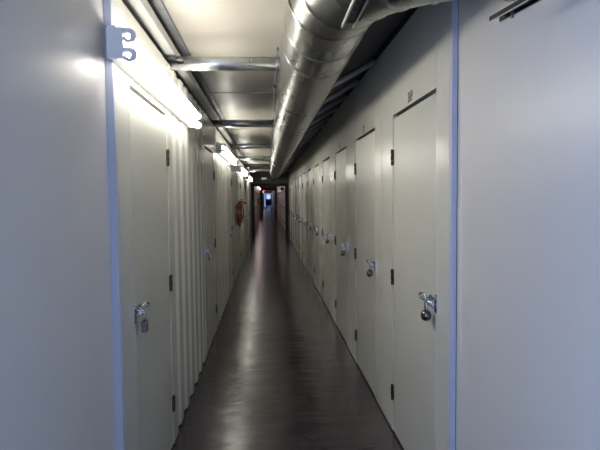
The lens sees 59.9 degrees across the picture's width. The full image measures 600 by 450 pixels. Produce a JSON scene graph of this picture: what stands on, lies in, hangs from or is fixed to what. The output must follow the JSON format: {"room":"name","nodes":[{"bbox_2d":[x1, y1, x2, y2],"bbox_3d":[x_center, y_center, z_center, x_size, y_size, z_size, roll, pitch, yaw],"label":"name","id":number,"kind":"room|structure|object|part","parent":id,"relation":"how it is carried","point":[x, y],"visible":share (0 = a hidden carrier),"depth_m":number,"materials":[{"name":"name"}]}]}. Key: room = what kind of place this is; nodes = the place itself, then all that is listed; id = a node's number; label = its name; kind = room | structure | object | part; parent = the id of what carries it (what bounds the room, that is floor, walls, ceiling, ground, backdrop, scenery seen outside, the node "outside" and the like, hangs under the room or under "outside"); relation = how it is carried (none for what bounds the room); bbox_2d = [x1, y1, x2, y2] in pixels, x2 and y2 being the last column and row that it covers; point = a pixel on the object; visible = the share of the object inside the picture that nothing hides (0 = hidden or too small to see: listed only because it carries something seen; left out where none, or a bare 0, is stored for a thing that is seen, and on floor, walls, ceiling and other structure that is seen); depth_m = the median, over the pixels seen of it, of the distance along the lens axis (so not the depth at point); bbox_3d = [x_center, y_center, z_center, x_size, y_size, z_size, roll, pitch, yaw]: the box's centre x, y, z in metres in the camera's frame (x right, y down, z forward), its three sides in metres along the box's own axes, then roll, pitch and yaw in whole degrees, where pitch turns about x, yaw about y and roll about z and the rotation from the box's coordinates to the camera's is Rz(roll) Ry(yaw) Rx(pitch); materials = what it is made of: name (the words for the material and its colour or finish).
{"room":"storage unit corridor","nodes":[
{"label":"storage unit corridor","id":0,"kind":"room"},
{"bbox_2d":[0,0,259,449],"bbox_3d":[-2.202,-1.060,22.507,0.329,2.900,44.750,-1,3,-4],"label":"wall","id":1,"kind":"structure","parent":0,"point":[57,387],"depth_m":1.79,"materials":[{"name":"white metal"}]},
{"bbox_2d":[103,0,125,449],"bbox_3d":[-0.770,0.149,2.176,0.032,2.680,0.033,-1,3,-4],"label":"trim","id":2,"kind":"structure","parent":1,"relation":"attached to","point":[107,4],"depth_m":2.16,"materials":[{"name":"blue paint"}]},
{"bbox_2d":[129,89,175,449],"bbox_3d":[-0.790,0.393,2.864,0.070,2.082,0.932,-1,3,-4],"label":"door","id":3,"kind":"structure","parent":1,"relation":"in","point":[150,158],"depth_m":2.80,"materials":[{"name":"white metal"}]},
{"bbox_2d":[141,312,148,332],"bbox_3d":[-0.736,0.459,2.467,0.028,0.094,0.044,-1,3,-4],"label":"padlock","id":4,"kind":"object","parent":3,"relation":"attached to","point":[144,323],"visible":1,"depth_m":2.45,"materials":[{"name":"grey metal"}]},
{"bbox_3d":[-0.750,0.391,2.525,0.022,0.041,0.086,0,3,6],"label":"bolt pull","id":5,"kind":"part","parent":3,"relation":"part of","materials":[{"name":"silver metal"}]},
{"bbox_2d":[106,25,201,128],"bbox_3d":[-0.764,-0.769,3.069,0.116,0.144,2.076,-1,3,-4],"label":"fluorescent light","id":6,"kind":"object","parent":1,"relation":"attached to","point":[126,51],"visible":1,"depth_m":2.42,"materials":[{"name":"white plastic"}]},
{"bbox_3d":[-0.900,0.139,4.291,0.023,2.448,1.642,-1,3,-4],"label":"corrugated panel","id":7,"kind":"part","parent":1,"relation":"part of","materials":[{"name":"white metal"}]},
{"bbox_2d":[127,0,249,168],"bbox_3d":[-1.312,-1.547,10.560,0.065,0.055,19.380,-1,3,-4],"label":"channel","id":8,"kind":"object","parent":1,"relation":"attached to","point":[142,8],"visible":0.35,"depth_m":3.31,"materials":[{"name":"white"}]},
{"bbox_2d":[204,148,216,350],"bbox_3d":[-0.967,0.240,5.684,0.070,2.082,0.932,-1,3,-4],"label":"door","id":9,"kind":"structure","parent":1,"relation":"in","point":[208,157],"depth_m":5.66,"materials":[{"name":"white metal"}]},
{"bbox_2d":[162,55,279,71],"bbox_3d":[-0.586,-1.093,3.516,0.896,0.110,0.100,-1,3,-4],"label":"crossbar","id":10,"kind":"object","parent":1,"relation":"on","point":[177,63],"visible":0.73,"depth_m":3.49,"materials":[{"name":"metal"}]},
{"bbox_3d":[-1.082,-0.018,7.181,0.023,2.448,1.782,-1,3,-4],"label":"corrugated panel","id":11,"kind":"part","parent":1,"relation":"part of","materials":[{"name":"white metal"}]},
{"bbox_2d":[216,142,236,165],"bbox_3d":[-1.057,-1.021,7.718,0.116,0.144,2.526,-1,3,-4],"label":"fluorescent light","id":12,"kind":"object","parent":1,"relation":"attached to","point":[221,148],"visible":1,"depth_m":7.01,"materials":[{"name":"white plastic"}]},
{"bbox_2d":[227,166,233,295],"bbox_3d":[-1.154,0.080,8.644,0.070,2.082,0.932,-1,3,-4],"label":"door","id":13,"kind":"structure","parent":1,"relation":"in","point":[229,181],"depth_m":8.64,"materials":[{"name":"white metal"}]},
{"bbox_3d":[-1.268,-0.177,10.131,0.023,2.448,1.762,-1,3,-4],"label":"corrugated panel","id":14,"kind":"part","parent":1,"relation":"part of","materials":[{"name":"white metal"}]},
{"bbox_2d":[238,174,241,269],"bbox_3d":[-1.339,-0.079,11.584,0.070,2.082,0.932,-1,3,-4],"label":"door","id":15,"kind":"structure","parent":1,"relation":"in","point":[239,184],"depth_m":11.75,"materials":[{"name":"white metal"}]},
{"bbox_2d":[235,199,246,226],"bbox_3d":[-1.148,-0.237,10.091,0.222,0.532,0.112,0,3,13],"label":"fire extinguisher","id":16,"kind":"object","parent":1,"relation":"attached to","point":[238,209],"visible":1,"depth_m":10.06,"materials":[{"name":"red metal"}]},
{"bbox_2d":[211,119,273,126],"bbox_3d":[-0.766,-1.248,6.377,0.896,0.110,0.100,-1,3,-4],"label":"crossbar","id":17,"kind":"object","parent":1,"relation":"on","point":[217,123],"visible":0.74,"depth_m":6.34,"materials":[{"name":"metal"}]},
{"bbox_3d":[-1.451,-0.335,13.046,0.023,2.448,1.712,-1,3,-4],"label":"corrugated panel","id":18,"kind":"part","parent":1,"relation":"part of","materials":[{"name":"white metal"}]},
{"bbox_2d":[238,166,247,176],"bbox_3d":[-1.361,-1.283,12.551,0.116,0.144,2.526,-1,3,-4],"label":"fluorescent light","id":19,"kind":"object","parent":1,"relation":"attached to","point":[241,169],"visible":1,"depth_m":11.81,"materials":[{"name":"white plastic"}]},
{"bbox_2d":[244,179,246,253],"bbox_3d":[-1.521,-0.235,14.473,0.070,2.082,0.932,-1,3,-4],"label":"door","id":20,"kind":"structure","parent":1,"relation":"in","point":[244,179],"depth_m":14.52,"materials":[{"name":"white metal"}]},
{"bbox_3d":[-1.633,-0.492,15.936,0.023,2.448,1.712,-1,3,-4],"label":"corrugated panel","id":21,"kind":"part","parent":1,"relation":"part of","materials":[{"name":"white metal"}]},
{"bbox_2d":[248,182,249,242],"bbox_3d":[-1.703,-0.392,17.364,0.070,2.082,0.932,-1,3,-4],"label":"door","id":22,"kind":"structure","parent":1,"relation":"in","point":[248,182],"depth_m":17.37,"materials":[{"name":"white metal"}]},
{"bbox_2d":[228,143,271,148],"bbox_3d":[-0.946,-1.403,9.237,0.896,0.110,0.100,-1,3,-4],"label":"crossbar","id":23,"kind":"object","parent":1,"relation":"on","point":[262,145],"visible":0.7,"depth_m":9.21,"materials":[{"name":"metal"}]},
{"bbox_2d":[236,155,270,159],"bbox_3d":[-1.126,-1.558,12.097,0.896,0.110,0.100,-1,3,-4],"label":"crossbar","id":24,"kind":"object","parent":1,"relation":"on","point":[239,157],"visible":0.8,"depth_m":12.07,"materials":[{"name":"metal"}]},
{"bbox_2d":[242,163,269,166],"bbox_3d":[-1.306,-1.712,14.957,0.896,0.110,0.100,-1,3,-4],"label":"crossbar","id":25,"kind":"object","parent":1,"relation":"on","point":[245,165],"visible":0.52,"depth_m":14.92,"materials":[{"name":"metal"}]},
{"bbox_2d":[247,169,269,171],"bbox_3d":[-1.487,-1.867,17.817,0.896,0.110,0.100,-1,3,-4],"label":"crossbar","id":26,"kind":"object","parent":1,"relation":"on","point":[249,170],"visible":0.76,"depth_m":17.79,"materials":[{"name":"metal"}]},
{"bbox_2d":[122,0,409,168],"bbox_3d":[-0.542,-1.621,9.160,2.500,0.113,22.300,-1,3,-4],"label":"ceiling","id":27,"kind":"structure","parent":0,"point":[207,28],"depth_m":3.72,"materials":[{"name":"white paint"}]},
{"bbox_2d":[147,0,251,168],"bbox_3d":[-1.196,-1.525,9.114,0.095,0.072,22.280,-1,3,-4],"label":"steel angle","id":28,"kind":"object","parent":27,"relation":"attached to","point":[157,6],"visible":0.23,"depth_m":3.67,"materials":[{"name":"grey metal"}]},
{"bbox_2d":[269,47,278,168],"bbox_3d":[-0.666,-1.664,11.767,0.028,0.086,16.484,-1,3,-4],"label":"conduit","id":29,"kind":"object","parent":27,"relation":"attached to","point":[277,48],"visible":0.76,"depth_m":5.15,"materials":[{"name":"metal"}]},
{"bbox_2d":[341,0,370,28],"bbox_3d":[0.194,-0.862,0.990,0.050,0.549,1.301,-1,3,-4],"label":"track","id":30,"kind":"object","parent":27,"relation":"hanging from","point":[356,10],"visible":1,"depth_m":1.52,"materials":[{"name":"grey metal"}]},
{"bbox_3d":[0.175,-0.595,1.002,0.004,0.012,1.300,-1,3,-4],"label":"rail","id":31,"kind":"part","parent":30,"relation":"part of","materials":[{"name":"grey metal"}]},
{"bbox_3d":[0.209,-0.595,1.004,0.004,0.012,1.300,-1,3,-4],"label":"rail","id":32,"kind":"part","parent":30,"relation":"part of","materials":[{"name":"black metal"}]},
{"bbox_3d":[0.219,-0.595,0.978,0.010,0.009,1.245,-1,3,-4],"label":"rail","id":33,"kind":"part","parent":30,"relation":"part of","materials":[{"name":"black metal"}]},
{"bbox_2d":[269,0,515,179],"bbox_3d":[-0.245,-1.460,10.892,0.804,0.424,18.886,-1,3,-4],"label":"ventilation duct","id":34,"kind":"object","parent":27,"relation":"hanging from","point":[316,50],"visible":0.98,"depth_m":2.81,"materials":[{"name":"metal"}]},
{"bbox_2d":[489,0,541,22],"bbox_3d":[0.746,-0.861,0.963,0.041,0.557,1.301,-1,3,-13],"label":"track","id":35,"kind":"object","parent":27,"relation":"hanging from","point":[508,12],"visible":1,"depth_m":1.52,"materials":[{"name":"black metal"}]},
{"bbox_3d":[0.732,-0.601,0.973,0.005,0.014,1.300,-1,3,-13],"label":"rail","id":36,"kind":"part","parent":35,"relation":"part of","materials":[{"name":"black metal"}]},
{"bbox_2d":[260,187,276,214],"bbox_3d":[-2.773,-2.081,44.918,2.100,2.500,0.100,-1,3,-4],"label":"wall","id":37,"kind":"structure","parent":0,"point":[260,187],"depth_m":44.84,"materials":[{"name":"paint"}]},
{"bbox_2d":[261,189,276,214],"bbox_3d":[-2.672,-1.983,44.929,1.280,2.300,0.140,-1,3,-4],"label":"trim","id":38,"kind":"structure","parent":37,"relation":"attached to","point":[261,189],"depth_m":44.84,"materials":[{"name":"black paint"}]},
{"bbox_2d":[249,171,288,221],"bbox_3d":[-1.231,-0.899,20.394,2.100,2.790,0.100,-1,3,-4],"label":"wall","id":39,"kind":"structure","parent":0,"point":[257,177],"depth_m":20.29,"materials":[{"name":"grey paint"}]},
{"bbox_2d":[251,183,288,237],"bbox_3d":[-1.178,-0.565,20.416,1.440,2.120,0.140,-1,3,-4],"label":"trim","id":40,"kind":"structure","parent":39,"relation":"attached to","point":[258,184],"depth_m":20.33,"materials":[{"name":"black paint"}]},
{"bbox_2d":[272,190,274,209],"bbox_3d":[-3.392,-3.268,67.437,0.040,2.420,44.990,-1,3,-4],"label":"wall","id":41,"kind":"structure","parent":0,"point":[273,191],"depth_m":68.63,"materials":[{"name":"white ceramic"}]},
{"bbox_2d":[171,206,403,449],"bbox_3d":[-2.706,-0.712,44.143,2.500,0.150,92.200,-1,3,-4],"label":"floor","id":42,"kind":"structure","parent":0,"point":[278,372],"depth_m":4.63,"materials":[{"name":"concrete"}]},
{"bbox_2d":[277,0,599,449],"bbox_3d":[-0.425,-1.025,21.542,0.200,2.900,46.900,-1,3,-4],"label":"wall","id":43,"kind":"structure","parent":0,"point":[528,341],"depth_m":1.91,"materials":[{"name":"white metal"}]},
{"bbox_2d":[289,183,290,239],"bbox_3d":[-0.360,-0.490,18.918,0.070,2.082,0.932,-1,3,-4],"label":"door","id":44,"kind":"structure","parent":43,"relation":"in","point":[289,183],"depth_m":18.82,"materials":[{"name":"white metal"}]},
{"bbox_2d":[291,182,292,242],"bbox_3d":[-0.269,-0.412,17.473,0.070,2.082,0.932,-1,3,-4],"label":"door","id":45,"kind":"structure","parent":43,"relation":"in","point":[291,182],"depth_m":17.42,"materials":[{"name":"white metal"}]},
{"bbox_2d":[293,180,294,246],"bbox_3d":[-0.178,-0.334,16.028,0.070,2.082,0.932,-1,3,-4],"label":"door","id":46,"kind":"structure","parent":43,"relation":"in","point":[294,180],"depth_m":16.07,"materials":[{"name":"white metal"}]},
{"bbox_2d":[295,178,297,252],"bbox_3d":[-0.087,-0.256,14.583,0.070,2.082,0.932,-1,3,-4],"label":"door","id":47,"kind":"structure","parent":43,"relation":"in","point":[296,186],"depth_m":14.61,"materials":[{"name":"beige metal"}]},
{"bbox_2d":[298,176,301,259],"bbox_3d":[0.004,-0.178,13.138,0.070,2.082,0.932,-1,3,-4],"label":"door","id":48,"kind":"structure","parent":43,"relation":"in","point":[299,185],"depth_m":13.16,"materials":[{"name":"beige metal"}]},
{"bbox_2d":[302,174,305,266],"bbox_3d":[0.095,-0.099,11.693,0.070,2.082,0.932,-1,3,-4],"label":"door","id":49,"kind":"structure","parent":43,"relation":"in","point":[304,182],"depth_m":11.69,"materials":[{"name":"beige metal"}]},
{"bbox_2d":[307,170,311,278],"bbox_3d":[0.185,-0.021,10.248,0.070,2.082,0.932,-1,3,-4],"label":"door","id":50,"kind":"structure","parent":43,"relation":"in","point":[309,221],"depth_m":10.24,"materials":[{"name":"beige metal"}]},
{"bbox_2d":[313,165,319,292],"bbox_3d":[0.276,0.057,8.803,0.070,2.082,0.932,-1,3,-4],"label":"door","id":51,"kind":"structure","parent":43,"relation":"in","point":[316,169],"depth_m":8.80,"materials":[{"name":"beige metal"}]},
{"bbox_2d":[322,158,330,313],"bbox_3d":[0.367,0.135,7.358,0.070,2.082,0.932,-1,3,-4],"label":"door","id":52,"kind":"structure","parent":43,"relation":"in","point":[326,165],"depth_m":7.34,"materials":[{"name":"beige metal"}]},
{"bbox_2d":[334,143,346,342],"bbox_3d":[0.458,0.165,5.910,0.070,2.180,0.932,-1,3,-4],"label":"door","id":53,"kind":"structure","parent":43,"relation":"in","point":[340,173],"depth_m":5.89,"materials":[{"name":"beige metal"}]},
{"bbox_2d":[354,125,375,394],"bbox_3d":[0.549,0.243,4.465,0.070,2.180,0.932,-1,3,-4],"label":"door","id":54,"kind":"structure","parent":43,"relation":"in","point":[364,167],"depth_m":4.43,"materials":[{"name":"beige metal"}]},
{"bbox_2d":[366,265,372,276],"bbox_3d":[0.546,0.358,4.078,0.048,0.099,0.059,-1,3,-4],"label":"padlock","id":55,"kind":"object","parent":54,"relation":"attached to","point":[369,272],"visible":1,"depth_m":4.06,"materials":[{"name":"grey metal"}]},
{"bbox_2d":[391,90,436,449],"bbox_3d":[0.640,0.321,3.020,0.070,2.180,0.932,-1,3,-4],"label":"door","id":56,"kind":"structure","parent":43,"relation":"in","point":[413,153],"depth_m":2.97,"materials":[{"name":"beige metal"}]},
{"bbox_3d":[0.639,0.367,2.709,0.017,0.041,0.086,-1,3,-13],"label":"bolt pull","id":57,"kind":"part","parent":56,"relation":"part of","materials":[{"name":"silver metal"}]},
{"bbox_2d":[421,302,430,320],"bbox_3d":[0.637,0.437,2.632,0.048,0.099,0.059,-1,3,-4],"label":"padlock","id":58,"kind":"object","parent":56,"relation":"attached to","point":[425,314],"visible":1,"depth_m":2.61,"materials":[{"name":"grey metal"}]},
{"bbox_2d":[448,0,457,449],"bbox_3d":[0.694,0.124,2.371,0.027,2.680,0.030,-1,3,-4],"label":"trim","id":59,"kind":"structure","parent":43,"relation":"attached to","point":[453,4],"depth_m":2.35,"materials":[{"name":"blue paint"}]},
{"bbox_3d":[-5.540,-4.504,89.667,1.800,2.500,0.100,-1,3,-4],"label":"wall","id":60,"kind":"structure","parent":0,"visible":0},
{"bbox_2d":[265,194,271,205],"bbox_3d":[-5.417,-4.310,89.665,1.200,2.090,0.080,-1,3,-4],"label":"door","id":61,"kind":"structure","parent":60,"relation":"in","point":[268,197],"depth_m":89.66,"materials":[{"name":"blue paint"}]}
]}

